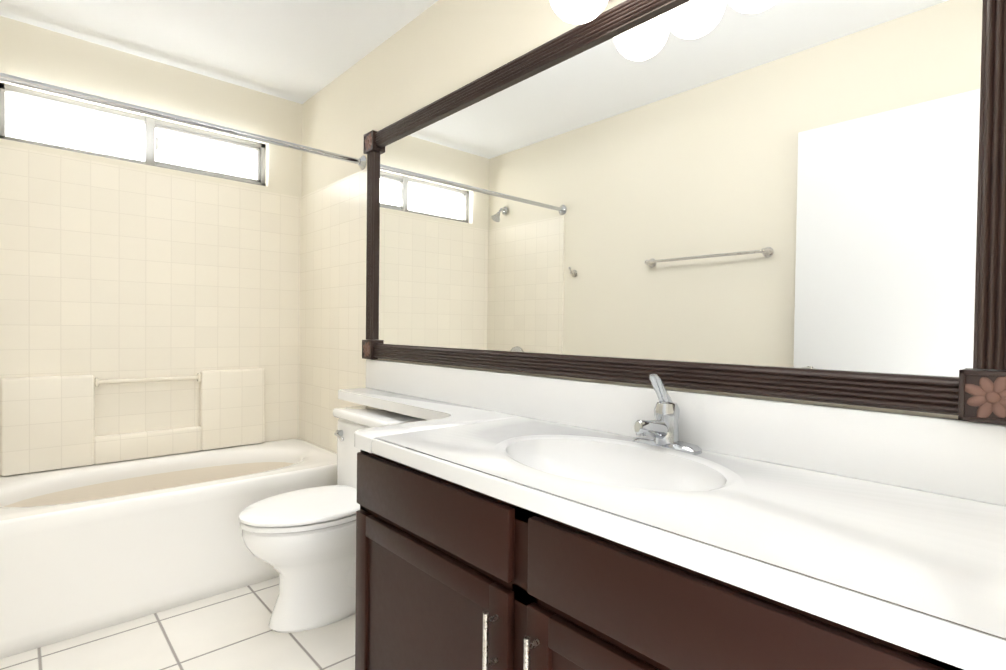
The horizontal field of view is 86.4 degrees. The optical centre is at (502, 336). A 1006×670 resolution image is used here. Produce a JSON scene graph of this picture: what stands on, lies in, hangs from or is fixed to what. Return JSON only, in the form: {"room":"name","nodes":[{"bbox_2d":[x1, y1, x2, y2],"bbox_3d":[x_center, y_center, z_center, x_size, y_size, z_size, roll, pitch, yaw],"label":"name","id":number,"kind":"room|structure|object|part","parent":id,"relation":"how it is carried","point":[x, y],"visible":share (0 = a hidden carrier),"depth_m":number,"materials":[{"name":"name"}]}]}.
{"room":"bathroom","nodes":[
{"label":"bathroom","id":0,"kind":"room"},
{"bbox_2d":[0,16,301,196],"bbox_3d":[-1.781,-0.162,2.725,1.470,2.420,0.120,0,1,-42],"label":"wall","id":1,"kind":"structure","parent":0,"point":[36,53],"depth_m":2.65,"materials":[{"name":"beige paint"}]},
{"bbox_2d":[0,375,94,475],"bbox_3d":[-2.022,0.384,2.389,0.320,0.417,0.050,0,1,-42],"label":"tile panel","id":2,"kind":"object","parent":1,"relation":"attached to","point":[47,423],"visible":1,"depth_m":2.36,"materials":[{"name":"beige tile"}]},
{"bbox_2d":[95,373,200,386],"bbox_3d":[-1.736,0.210,2.638,0.438,0.040,0.036,0,1,-42],"label":"grab rail","id":3,"kind":"object","parent":2,"relation":"attached to","point":[98,382],"visible":0.98,"depth_m":2.62,"materials":[{"name":"beige"}]},
{"bbox_2d":[0,83,265,185],"bbox_3d":[-1.784,-0.978,2.704,1.120,0.252,0.060,0,1,-42],"label":"window","id":4,"kind":"structure","parent":1,"relation":"in","point":[26,118],"depth_m":2.64,"materials":[{"name":"white"}]},
{"bbox_2d":[94,426,201,463],"bbox_3d":[-1.743,0.529,2.647,0.450,0.127,0.050,0,1,-42],"label":"shelf","id":5,"kind":"object","parent":1,"relation":"attached to","point":[128,446],"visible":0.9,"depth_m":2.62,"materials":[{"name":"beige tile"}]},
{"bbox_2d":[0,145,299,475],"bbox_3d":[-1.740,0.105,2.680,1.446,1.850,0.012,0,1,-42],"label":"wall tile","id":6,"kind":"structure","parent":1,"relation":"attached to","point":[109,271],"depth_m":2.64,"materials":[{"name":"beige tile"}]},
{"bbox_2d":[200,368,264,449],"bbox_3d":[-1.460,0.383,2.901,0.320,0.417,0.050,0,1,-42],"label":"tile panel","id":7,"kind":"object","parent":1,"relation":"attached to","point":[232,407],"visible":0.9,"depth_m":2.87,"materials":[{"name":"beige tile"}]},
{"bbox_2d":[0,577,355,669],"bbox_3d":[-0.528,1.126,1.351,1.710,0.080,3.890,0,1,-42],"label":"floor","id":8,"kind":"structure","parent":0,"point":[230,630],"depth_m":1.87,"materials":[{"name":"tile"}]},
{"bbox_2d":[0,439,336,658],"bbox_3d":[-1.496,0.830,2.413,1.440,0.455,0.735,0,1,-42],"label":"bathtub","id":9,"kind":"object","parent":8,"relation":"on","point":[88,549],"visible":0.79,"depth_m":2.09,"materials":[{"name":"white ceramic"}]},
{"bbox_2d":[239,405,425,632],"bbox_3d":[-0.679,0.694,2.101,0.658,0.756,0.480,0,1,-42],"label":"toilet","id":10,"kind":"object","parent":8,"relation":"on","point":[302,542],"visible":0.52,"depth_m":1.97,"materials":[{"name":"white ceramic"}]},
{"bbox_3d":[-0.726,0.664,2.058,0.523,0.018,0.376,0,1,-42],"label":"seat","id":11,"kind":"part","parent":10,"relation":"part of","materials":[{"name":"white plastic"}]},
{"bbox_3d":[-0.718,0.652,2.065,0.553,0.050,0.380,0,1,-42],"label":"lid","id":12,"kind":"part","parent":10,"relation":"part of","materials":[{"name":"white plastic"}]},
{"bbox_3d":[-0.525,0.618,2.239,0.243,0.606,0.480,0,1,-42],"label":"tank","id":13,"kind":"part","parent":10,"relation":"part of","materials":[{"name":"white ceramic"}]},
{"bbox_2d":[354,423,1005,669],"bbox_3d":[0.402,0.711,0.971,0.594,0.785,1.846,0,1,-42],"label":"bathroom vanity","id":14,"kind":"object","parent":8,"relation":"on","point":[568,554],"depth_m":0.88,"materials":[{"name":"brown"}]},
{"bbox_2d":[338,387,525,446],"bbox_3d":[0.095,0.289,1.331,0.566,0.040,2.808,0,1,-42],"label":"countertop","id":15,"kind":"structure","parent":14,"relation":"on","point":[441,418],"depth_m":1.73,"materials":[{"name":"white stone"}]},
{"bbox_2d":[633,374,701,454],"bbox_3d":[0.365,0.180,1.279,0.158,0.185,0.172,0,1,-42],"label":"faucet","id":16,"kind":"object","parent":14,"relation":"on","point":[659,436],"depth_m":1.28,"materials":[{"name":"silver metal"}]},
{"bbox_2d":[0,0,437,103],"bbox_3d":[-0.498,-1.374,1.311,1.710,0.080,3.890,0,1,-42],"label":"ceiling","id":17,"kind":"structure","parent":0,"point":[300,51],"depth_m":2.38,"materials":[{"name":"white paint"}]},
{"bbox_2d":[302,0,1005,639],"bbox_3d":[0.075,-0.125,1.866,0.120,2.420,3.890,0,1,-42],"label":"wall","id":18,"kind":"structure","parent":0,"point":[436,50],"depth_m":2.20,"materials":[{"name":"beige paint"}]},
{"bbox_2d":[299,168,366,453],"bbox_3d":[-0.926,0.112,2.869,0.012,1.850,0.828,0,1,-42],"label":"wall tile","id":19,"kind":"structure","parent":18,"relation":"attached to","point":[333,239],"depth_m":2.85,"materials":[{"name":"beige tile"}]},
{"bbox_2d":[550,0,608,23],"bbox_3d":[0.513,-0.936,1.120,0.231,0.215,1.030,0,1,-42],"label":"vanity light","id":20,"kind":"object","parent":18,"relation":"attached to","point":[577,11],"visible":1,"depth_m":1.39,"materials":[{"name":"white glass"}]},
{"bbox_2d":[362,0,1005,424],"bbox_3d":[0.110,-0.402,1.704,0.043,1.052,2.257,0,1,-42],"label":"mirror","id":21,"kind":"object","parent":18,"relation":"attached to","point":[790,198],"visible":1,"depth_m":1.27,"materials":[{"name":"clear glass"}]},
{"bbox_2d":[366,359,1005,510],"bbox_3d":[0.298,0.201,1.513,0.020,0.137,2.808,0,1,-42],"label":"backsplash","id":22,"kind":"structure","parent":18,"relation":"attached to","point":[948,458],"depth_m":1.20,"materials":[{"name":"white stone"}]},
{"bbox_3d":[-1.101,-0.122,0.796,0.120,2.420,3.890,0,1,-42],"label":"wall","id":23,"kind":"structure","parent":0,"visible":0},
{"bbox_2d":[0,73,366,169],"bbox_3d":[-1.221,-0.845,2.107,1.468,0.068,0.068,0,1,-42],"label":"rail","id":24,"kind":"object","parent":23,"relation":"attached to","point":[361,162],"visible":1,"depth_m":2.04,"materials":[{"name":"silver metal"}]}
]}

